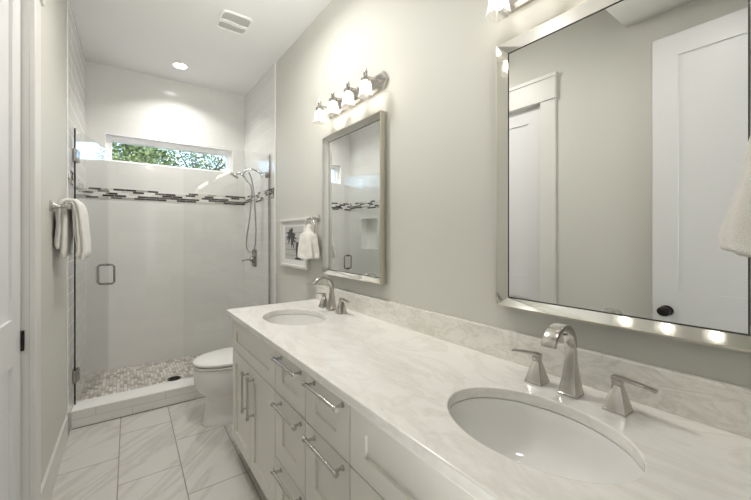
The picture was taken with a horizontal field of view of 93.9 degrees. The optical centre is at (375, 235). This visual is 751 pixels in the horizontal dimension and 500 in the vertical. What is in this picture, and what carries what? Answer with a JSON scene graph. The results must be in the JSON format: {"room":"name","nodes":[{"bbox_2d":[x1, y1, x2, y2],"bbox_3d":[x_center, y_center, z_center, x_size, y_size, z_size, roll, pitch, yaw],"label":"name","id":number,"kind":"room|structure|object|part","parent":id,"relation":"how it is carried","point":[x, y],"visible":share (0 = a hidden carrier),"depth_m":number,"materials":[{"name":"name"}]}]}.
{"room":"bathroom","nodes":[
{"label":"bathroom","id":0,"kind":"room"},
{"bbox_2d":[41,0,65,483],"bbox_3d":[-1.472,-0.122,1.403,0.140,2.865,4.443,0,0,-35],"label":"wall","id":1,"kind":"structure","parent":0,"point":[53,15],"depth_m":1.81,"materials":[{"name":"grey paint"}]},
{"bbox_2d":[0,0,44,499],"bbox_3d":[-1.272,0.067,1.155,0.192,2.487,0.821,0,0,-36],"label":"door","id":2,"kind":"structure","parent":1,"relation":"in","point":[20,20],"depth_m":1.39,"materials":[{"name":"white paint"}]},
{"bbox_3d":[-1.398,0.415,1.391,0.011,0.080,0.012,0,0,-36],"label":"strike plate","id":3,"kind":"part","parent":2,"relation":"part of","materials":[{"name":"brown metal"}]},
{"bbox_3d":[-1.216,0.067,1.195,0.040,2.487,0.822,0,0,-35],"label":"casing","id":4,"kind":"part","parent":2,"relation":"part of","materials":[{"name":"white paint"}]},
{"bbox_2d":[41,411,70,499],"bbox_3d":[-1.754,1.222,1.935,0.007,0.176,1.068,0,0,-35],"label":"baseboard","id":5,"kind":"structure","parent":1,"relation":"attached to","point":[50,477],"depth_m":1.87,"materials":[{"name":"white paint"}]},
{"bbox_2d":[49,200,71,211],"bbox_3d":[-1.742,-0.152,1.985,0.084,0.058,0.518,0,0,-35],"label":"towel bar","id":6,"kind":"object","parent":1,"relation":"attached to","point":[52,205],"visible":0.59,"depth_m":1.78,"materials":[{"name":"silver metal"}]},
{"bbox_2d":[54,198,90,259],"bbox_3d":[-1.695,-0.037,1.972,0.138,0.331,0.305,0,0,-36],"label":"bath towel","id":7,"kind":"object","parent":6,"relation":"hanging from","point":[77,218],"visible":0.93,"depth_m":1.87,"materials":[{"name":"white fabric"}]},
{"bbox_2d":[66,0,67,413],"bbox_3d":[-1.961,-0.211,2.233,0.008,2.687,0.014,0,0,-36],"label":"trim","id":8,"kind":"structure","parent":1,"relation":"attached to","point":[66,0],"depth_m":2.23,"materials":[{"name":"white stone"}]},
{"bbox_2d":[67,0,84,435],"bbox_3d":[-2.267,-0.132,2.670,0.006,2.844,1.055,0,0,-35],"label":"tile wall","id":9,"kind":"structure","parent":1,"relation":"attached to","point":[76,59],"depth_m":2.55,"materials":[{"name":"white tile"}]},
{"bbox_2d":[68,168,85,197],"bbox_3d":[-2.263,-0.387,2.671,0.004,0.095,1.052,0,0,-35],"label":"trim","id":10,"kind":"structure","parent":1,"relation":"attached to","point":[80,187],"depth_m":2.62,"materials":[{"name":"multicoloured glass"}]},
{"bbox_2d":[72,128,114,404],"bbox_3d":[-2.196,0.212,2.764,0.136,1.925,0.740,0,0,-27],"label":"glass shower door","id":11,"kind":"structure","parent":1,"relation":"attached to","point":[75,153],"depth_m":2.44,"materials":[{"name":"grey"}]},
{"bbox_3d":[-2.226,0.212,2.770,0.010,1.925,0.704,0,0,-22],"label":"glass pane","id":12,"kind":"part","parent":11,"relation":"part of","materials":[{"name":"grey"}]},
{"bbox_3d":[-2.371,0.333,3.030,0.064,0.190,0.026,0,0,-22],"label":"handle","id":13,"kind":"part","parent":11,"relation":"part of","materials":[{"name":"grey metal"}]},
{"bbox_3d":[-2.303,0.333,3.058,0.064,0.190,0.026,0,0,-22],"label":"handle","id":14,"kind":"part","parent":11,"relation":"part of","materials":[{"name":"grey metal"}]},
{"bbox_2d":[77,353,204,400],"bbox_3d":[-1.819,1.292,3.128,1.526,0.135,0.840,0,0,-36],"label":"floor","id":15,"kind":"structure","parent":0,"point":[103,383],"depth_m":3.06,"materials":[{"name":"tile"}]},
{"bbox_2d":[167,376,180,380],"bbox_3d":[-1.729,1.222,3.014,0.104,0.005,0.104,0,0,-36],"label":"floor drain","id":16,"kind":"object","parent":15,"relation":"on","point":[173,378],"visible":0.99,"depth_m":3.01,"materials":[{"name":"brown metal"}]},
{"bbox_2d":[50,397,266,499],"bbox_3d":[0.109,1.360,0.190,2.800,0.100,6.180,0,0,-36],"label":"floor","id":17,"kind":"structure","parent":0,"point":[164,453],"depth_m":2.04,"materials":[{"name":"tile"}]},
{"bbox_2d":[71,377,203,429],"bbox_3d":[-1.543,1.249,2.852,1.403,0.122,0.176,0,0,-36],"label":"shower curb","id":18,"kind":"object","parent":17,"relation":"on","point":[91,411],"visible":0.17,"depth_m":2.60,"materials":[{"name":"tile"}]},
{"bbox_2d":[265,155,269,304],"bbox_3d":[-1.260,0.218,3.039,0.705,1.936,0.024,0,0,-36],"label":"fixed glass panel","id":19,"kind":"object","parent":18,"relation":"on","point":[267,174],"visible":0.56,"depth_m":3.23,"materials":[{"name":"grey"}]},
{"bbox_2d":[192,347,232,426],"bbox_3d":[-0.965,0.956,2.617,0.714,0.708,0.430,0,0,-36],"label":"toilet","id":20,"kind":"object","parent":17,"relation":"on","point":[213,370],"visible":0.37,"depth_m":2.41,"materials":[{"name":"white ceramic"}]},
{"bbox_3d":[-1.057,0.874,2.550,0.487,0.024,0.372,0,0,-36],"label":"lid","id":21,"kind":"part","parent":20,"relation":"part of","materials":[{"name":"white ceramic"}]},
{"bbox_3d":[-1.056,0.899,2.551,0.485,0.012,0.370,0,0,-36],"label":"seat","id":22,"kind":"part","parent":20,"relation":"part of","materials":[{"name":"white ceramic"}]},
{"bbox_2d":[233,319,475,499],"bbox_3d":[-0.003,0.891,1.386,0.624,0.838,2.188,0,0,-36],"label":"vanity cabinet","id":23,"kind":"object","parent":17,"relation":"on","point":[298,439],"visible":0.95,"depth_m":1.25,"materials":[{"name":"white paint"}]},
{"bbox_3d":[-0.743,0.937,1.961,0.020,0.531,0.344,0,0,-36],"label":"door","id":24,"kind":"part","parent":23,"relation":"part of","materials":[{"name":"white paint"}]},
{"bbox_3d":[-0.683,0.811,1.828,0.042,0.213,0.017,0,0,-36],"label":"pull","id":25,"kind":"part","parent":23,"relation":"part of","materials":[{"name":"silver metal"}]},
{"bbox_3d":[-0.628,0.811,1.752,0.042,0.213,0.017,0,0,-36],"label":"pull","id":26,"kind":"part","parent":23,"relation":"part of","materials":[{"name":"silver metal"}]},
{"bbox_3d":[-0.635,0.576,1.813,0.020,0.179,0.709,0,0,-36],"label":"false drawer","id":27,"kind":"part","parent":23,"relation":"part of","materials":[{"name":"white paint"}]},
{"bbox_3d":[-0.533,0.937,1.672,0.020,0.531,0.360,0,0,-36],"label":"door","id":28,"kind":"part","parent":23,"relation":"part of","materials":[{"name":"white paint"}]},
{"bbox_3d":[-0.350,0.507,1.368,0.042,0.017,0.232,0,0,-36],"label":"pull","id":29,"kind":"part","parent":23,"relation":"part of","materials":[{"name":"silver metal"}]},
{"bbox_3d":[-0.350,0.696,1.368,0.042,0.017,0.232,0,0,-36],"label":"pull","id":30,"kind":"part","parent":23,"relation":"part of","materials":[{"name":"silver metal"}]},
{"bbox_3d":[-0.350,0.974,1.368,0.042,0.017,0.232,0,0,-36],"label":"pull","id":31,"kind":"part","parent":23,"relation":"part of","materials":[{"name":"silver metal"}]},
{"bbox_3d":[-0.336,0.576,1.400,0.020,0.179,0.300,0,0,-36],"label":"drawer","id":32,"kind":"part","parent":23,"relation":"part of","materials":[{"name":"white paint"}]},
{"bbox_3d":[-0.336,0.808,1.400,0.020,0.274,0.300,0,0,-36],"label":"drawer","id":33,"kind":"part","parent":23,"relation":"part of","materials":[{"name":"white paint"}]},
{"bbox_3d":[-0.336,1.077,1.400,0.020,0.251,0.300,0,0,-36],"label":"drawer","id":34,"kind":"part","parent":23,"relation":"part of","materials":[{"name":"white paint"}]},
{"bbox_3d":[-0.169,0.696,1.120,0.042,0.017,0.228,0,0,-36],"label":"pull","id":35,"kind":"part","parent":23,"relation":"part of","materials":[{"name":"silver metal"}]},
{"bbox_3d":[-0.169,0.507,1.120,0.042,0.017,0.228,0,0,-36],"label":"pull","id":36,"kind":"part","parent":23,"relation":"part of","materials":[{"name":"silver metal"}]},
{"bbox_3d":[-0.156,0.576,1.153,0.020,0.179,0.300,0,0,-36],"label":"drawer","id":37,"kind":"part","parent":23,"relation":"part of","materials":[{"name":"white paint"}]},
{"bbox_3d":[-0.156,0.808,1.153,0.020,0.274,0.300,0,0,-36],"label":"drawer","id":38,"kind":"part","parent":23,"relation":"part of","materials":[{"name":"white paint"}]},
{"bbox_3d":[0.040,0.937,0.882,0.020,0.531,0.357,0,0,-36],"label":"door","id":39,"kind":"part","parent":23,"relation":"part of","materials":[{"name":"white paint"}]},
{"bbox_3d":[0.151,0.576,0.729,0.020,0.179,0.736,0,0,-36],"label":"false drawer","id":40,"kind":"part","parent":23,"relation":"part of","materials":[{"name":"white paint"}]},
{"bbox_2d":[227,299,750,499],"bbox_3d":[0.008,0.456,1.384,0.613,0.031,2.231,0,0,-36],"label":"countertop","id":41,"kind":"structure","parent":23,"relation":"on","point":[404,381],"depth_m":0.88,"materials":[{"name":"white stone"}]},
{"bbox_2d":[265,314,324,325],"bbox_3d":[-0.442,0.547,1.921,0.338,0.150,0.462,0,0,-36],"label":"undermount sink","id":42,"kind":"object","parent":41,"relation":"in","point":[284,319],"visible":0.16,"depth_m":2.10,"materials":[{"name":"white ceramic"}]},
{"bbox_2d":[311,276,349,314],"bbox_3d":[-0.296,0.338,2.052,0.151,0.203,0.372,0,0,-36],"label":"widespread faucet","id":43,"kind":"object","parent":41,"relation":"on","point":[330,305],"visible":1,"depth_m":2.07,"materials":[{"name":"silver metal"}]},
{"bbox_3d":[-0.319,0.401,2.167,0.052,0.079,0.052,0,0,-36],"label":"handle","id":44,"kind":"part","parent":43,"relation":"part of","materials":[{"name":"silver metal"}]},
{"bbox_3d":[-0.301,0.338,2.058,0.150,0.203,0.051,0,0,-36],"label":"spout","id":45,"kind":"part","parent":43,"relation":"part of","materials":[{"name":"silver metal"}]},
{"bbox_3d":[-0.194,0.401,1.995,0.052,0.079,0.052,0,0,-36],"label":"handle","id":46,"kind":"part","parent":43,"relation":"part of","materials":[{"name":"silver metal"}]},
{"bbox_2d":[449,397,643,483],"bbox_3d":[0.365,0.547,0.823,0.338,0.150,0.462,0,0,-36],"label":"undermount sink","id":47,"kind":"object","parent":41,"relation":"in","point":[535,437],"visible":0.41,"depth_m":0.94,"materials":[{"name":"white ceramic"}]},
{"bbox_2d":[511,323,657,417],"bbox_3d":[0.509,0.338,0.942,0.151,0.203,0.372,0,0,-36],"label":"widespread faucet","id":48,"kind":"object","parent":41,"relation":"on","point":[617,401],"visible":1,"depth_m":0.95,"materials":[{"name":"silver metal"}]},
{"bbox_3d":[0.466,0.360,1.084,0.020,0.016,0.092,0,0,-36],"label":"lever","id":49,"kind":"part","parent":48,"relation":"part of","materials":[{"name":"silver metal"}]},
{"bbox_3d":[0.486,0.401,1.057,0.052,0.079,0.052,0,0,-36],"label":"handle","id":50,"kind":"part","parent":48,"relation":"part of","materials":[{"name":"silver metal"}]},
{"bbox_3d":[0.504,0.338,0.948,0.150,0.203,0.051,0,0,-36],"label":"spout","id":51,"kind":"part","parent":48,"relation":"part of","materials":[{"name":"silver metal"}]},
{"bbox_3d":[0.611,0.401,0.885,0.052,0.079,0.052,0,0,-36],"label":"handle","id":52,"kind":"part","parent":48,"relation":"part of","materials":[{"name":"silver metal"}]},
{"bbox_3d":[0.631,0.360,0.858,0.020,0.016,0.092,0,0,-36],"label":"lever","id":53,"kind":"part","parent":48,"relation":"part of","materials":[{"name":"silver metal"}]},
{"bbox_2d":[85,60,244,373],"bbox_3d":[-2.084,-0.122,3.578,1.726,2.865,0.200,0,0,-36],"label":"wall","id":54,"kind":"structure","parent":0,"point":[179,266],"depth_m":3.42,"materials":[{"name":"white tile"}]},
{"bbox_2d":[86,187,244,204],"bbox_3d":[-2.011,-0.387,3.506,1.372,0.095,0.005,0,0,-36],"label":"trim","id":55,"kind":"structure","parent":54,"relation":"attached to","point":[91,192],"depth_m":3.44,"materials":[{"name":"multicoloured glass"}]},
{"bbox_2d":[105,133,232,172],"bbox_3d":[-2.037,-0.809,3.553,1.110,0.254,0.106,0,0,-36],"label":"window","id":56,"kind":"structure","parent":54,"relation":"in","point":[109,138],"depth_m":3.50,"materials":[{"name":"white plastic"}]},
{"bbox_2d":[70,0,331,95],"bbox_3d":[-0.220,-1.615,0.644,2.800,0.120,7.300,0,0,-36],"label":"ceiling","id":57,"kind":"structure","parent":0,"point":[142,36],"depth_m":2.74,"materials":[{"name":"white paint"}]},
{"bbox_2d":[171,61,189,69],"bbox_3d":[-1.781,-1.552,3.201,0.152,0.007,0.152,0,0,-36],"label":"recessed light","id":58,"kind":"object","parent":57,"relation":"in","point":[179,65],"visible":1,"depth_m":3.19,"materials":[{"name":"white plastic"}]},
{"bbox_2d":[216,9,251,34],"bbox_3d":[-1.028,-1.549,2.555,0.208,0.012,0.244,0,0,-36],"label":"ceiling vent","id":59,"kind":"object","parent":57,"relation":"in","point":[228,20],"visible":1,"depth_m":2.55,"materials":[{"name":"white plastic"}]},
{"bbox_2d":[218,13,249,32],"bbox_3d":[-1.028,-1.550,2.555,0.186,0.002,0.218,0,0,-36],"label":"grille","id":60,"kind":"object","parent":59,"relation":"attached to","point":[232,22],"depth_m":2.55,"materials":[{"name":"grey plastic"}]},
{"bbox_2d":[276,0,750,388],"bbox_3d":[-0.237,-0.122,2.373,0.150,2.865,4.320,0,0,-36],"label":"wall","id":61,"kind":"structure","parent":0,"point":[437,57],"depth_m":1.59,"materials":[{"name":"grey paint"}]},
{"bbox_2d":[229,168,262,252],"bbox_3d":[-1.246,-0.245,3.382,0.305,0.818,0.098,0,0,-23],"label":"shower","id":62,"kind":"object","parent":61,"relation":"attached to","point":[235,175],"visible":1,"depth_m":3.39,"materials":[{"name":"silver metal"}]},
{"bbox_3d":[-1.188,-0.610,3.401,0.194,0.089,0.058,0,0,-14],"label":"shower arm","id":63,"kind":"part","parent":62,"relation":"part of","materials":[{"name":"silver metal"}]},
{"bbox_2d":[242,249,256,265],"bbox_3d":[-1.297,0.225,3.580,0.128,0.170,0.140,0,0,-36],"label":"shower valve","id":64,"kind":"object","parent":61,"relation":"attached to","point":[253,259],"visible":0.99,"depth_m":3.58,"materials":[{"name":"grey metal"}]},
{"bbox_3d":[-1.301,0.240,3.578,0.120,0.060,0.060,0,0,-36],"label":"valve lever","id":65,"kind":"part","parent":64,"relation":"part of","materials":[{"name":"grey metal"}]},
{"bbox_3d":[-1.249,0.225,3.615,0.008,0.170,0.140,0,0,-36],"label":"valve plate","id":66,"kind":"part","parent":64,"relation":"part of","materials":[{"name":"grey metal"}]},
{"bbox_2d":[245,64,273,306],"bbox_3d":[-1.177,-0.132,3.535,0.012,2.844,0.935,0,0,-36],"label":"tile wall","id":67,"kind":"structure","parent":61,"relation":"attached to","point":[259,101],"depth_m":3.49,"materials":[{"name":"white tile"}]},
{"bbox_2d":[245,188,273,204],"bbox_3d":[-1.182,-0.387,3.529,0.004,0.095,0.932,0,0,-36],"label":"trim","id":68,"kind":"structure","parent":61,"relation":"attached to","point":[260,196],"depth_m":3.46,"materials":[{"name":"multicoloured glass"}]},
{"bbox_2d":[274,63,275,303],"bbox_3d":[-0.900,-0.122,3.149,0.013,2.865,0.016,0,0,-36],"label":"trim","id":69,"kind":"structure","parent":61,"relation":"attached to","point":[274,63],"depth_m":3.14,"materials":[{"name":"white stone"}]},
{"bbox_2d":[280,217,309,269],"bbox_3d":[-0.649,0.056,2.788,0.027,0.388,0.533,0,0,-36],"label":"framed print","id":70,"kind":"object","parent":61,"relation":"attached to","point":[291,230],"visible":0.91,"depth_m":2.81,"materials":[{"name":"white paint"}]},
{"bbox_2d":[305,215,319,232],"bbox_3d":[-0.428,-0.066,2.451,0.068,0.165,0.149,0,0,-36],"label":"towel ring","id":71,"kind":"object","parent":61,"relation":"attached to","point":[317,218],"visible":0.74,"depth_m":2.45,"materials":[{"name":"silver metal"}]},
{"bbox_2d":[297,224,320,259],"bbox_3d":[-0.469,0.040,2.462,0.117,0.244,0.266,0,0,-36],"label":"hand towel","id":72,"kind":"object","parent":71,"relation":"hanging from","point":[308,246],"visible":1,"depth_m":2.38,"materials":[{"name":"white fabric"}]},
{"bbox_3d":[-0.428,-0.122,2.451,0.068,0.052,0.052,0,0,-36],"label":"post","id":73,"kind":"part","parent":71,"relation":"part of","materials":[{"name":"silver metal"}]},
{"bbox_2d":[316,67,388,119],"bbox_3d":[-0.175,-0.795,2.044,0.136,0.150,0.650,0,0,-36],"label":"vanity light","id":74,"kind":"object","parent":61,"relation":"attached to","point":[371,86],"visible":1,"depth_m":1.98,"materials":[{"name":"white glass"}]},
{"bbox_3d":[-0.354,-0.760,2.233,0.036,0.040,0.036,0,0,-36],"label":"bulb","id":75,"kind":"part","parent":74,"relation":"part of","materials":[{"name":"white glass"}]},
{"bbox_3d":[-0.332,-0.833,2.250,0.108,0.074,0.052,0,0,-36],"label":"lamp arm","id":76,"kind":"part","parent":74,"relation":"part of","materials":[{"name":"silver metal"}]},
{"bbox_3d":[-0.253,-0.760,2.094,0.036,0.040,0.036,0,0,-36],"label":"bulb","id":77,"kind":"part","parent":74,"relation":"part of","materials":[{"name":"white glass"}]},
{"bbox_3d":[-0.231,-0.833,2.110,0.108,0.074,0.052,0,0,-36],"label":"lamp arm","id":78,"kind":"part","parent":74,"relation":"part of","materials":[{"name":"silver metal"}]},
{"bbox_3d":[-0.152,-0.760,1.955,0.036,0.040,0.036,0,0,-36],"label":"bulb","id":79,"kind":"part","parent":74,"relation":"part of","materials":[{"name":"white glass"}]},
{"bbox_3d":[-0.130,-0.833,1.971,0.108,0.074,0.052,0,0,-36],"label":"lamp arm","id":80,"kind":"part","parent":74,"relation":"part of","materials":[{"name":"silver metal"}]},
{"bbox_3d":[-0.051,-0.760,1.815,0.036,0.040,0.036,0,0,-36],"label":"bulb","id":81,"kind":"part","parent":74,"relation":"part of","materials":[{"name":"white glass"}]},
{"bbox_3d":[-0.029,-0.833,1.832,0.108,0.074,0.052,0,0,-36],"label":"lamp arm","id":82,"kind":"part","parent":74,"relation":"part of","materials":[{"name":"silver metal"}]},
{"bbox_2d":[322,110,385,284],"bbox_3d":[-0.149,-0.199,2.089,0.040,0.906,0.647,0,0,-36],"label":"framed mirror","id":83,"kind":"object","parent":61,"relation":"attached to","point":[354,155],"visible":1,"depth_m":2.06,"materials":[{"name":"silver mirror"}]},
{"bbox_2d":[486,0,534,15],"bbox_3d":[0.591,-0.815,0.987,0.136,0.150,0.650,0,0,-36],"label":"vanity light","id":84,"kind":"object","parent":61,"relation":"attached to","point":[507,7],"visible":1,"depth_m":1.21,"materials":[{"name":"white glass"}]},
{"bbox_3d":[0.412,-0.780,1.176,0.036,0.040,0.036,0,0,-36],"label":"bulb","id":85,"kind":"part","parent":84,"relation":"part of","materials":[{"name":"white glass"}]},
{"bbox_2d":[316,284,750,438],"bbox_3d":[0.248,0.389,1.558,0.022,0.103,2.231,0,0,-36],"label":"backsplash","id":86,"kind":"structure","parent":61,"relation":"attached to","point":[721,405],"depth_m":1.01,"materials":[{"name":"stone"}]},
{"bbox_2d":[495,0,750,352],"bbox_3d":[0.638,-0.216,1.005,0.040,0.930,0.654,0,0,-36],"label":"framed mirror","id":87,"kind":"object","parent":61,"relation":"attached to","point":[623,127],"visible":0.98,"depth_m":0.95,"materials":[{"name":"silver mirror"}]},
{"bbox_3d":[0.866,-0.289,0.665,0.068,0.165,0.149,0,0,-36],"label":"towel ring","id":88,"kind":"object","parent":61,"relation":"attached to","visible":0},
{"bbox_2d":[718,134,750,257],"bbox_3d":[0.820,-0.131,0.621,0.106,0.358,0.307,0,0,-36],"label":"hand towel","id":89,"kind":"object","parent":88,"relation":"hanging from","point":[734,234],"visible":1,"depth_m":0.70,"materials":[{"name":"white fabric"}]},
{"label":"outside","id":90,"kind":"structure","parent":0,"visible":0},
{"bbox_3d":[-12.979,1.860,17.900,60.000,0.100,35.780,0,0,-36],"label":"ground","id":91,"kind":"structure","parent":90,"visible":0},
{"bbox_2d":[112,143,207,168],"bbox_3d":[-4.734,-0.379,6.990,2.254,4.387,2.641,0,0,0],"label":"leafy tree","id":92,"kind":"object","parent":91,"relation":"on","point":[130,153],"visible":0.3,"depth_m":6.64,"materials":[{"name":"green plant"}]},
{"bbox_2d":[166,151,224,170],"bbox_3d":[-4.601,-0.382,8.686,3.279,4.392,2.883,0,0,-36],"label":"leafy tree","id":93,"kind":"object","parent":91,"relation":"on","point":[218,167],"visible":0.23,"depth_m":8.86,"materials":[{"name":"green plant"}]}
]}

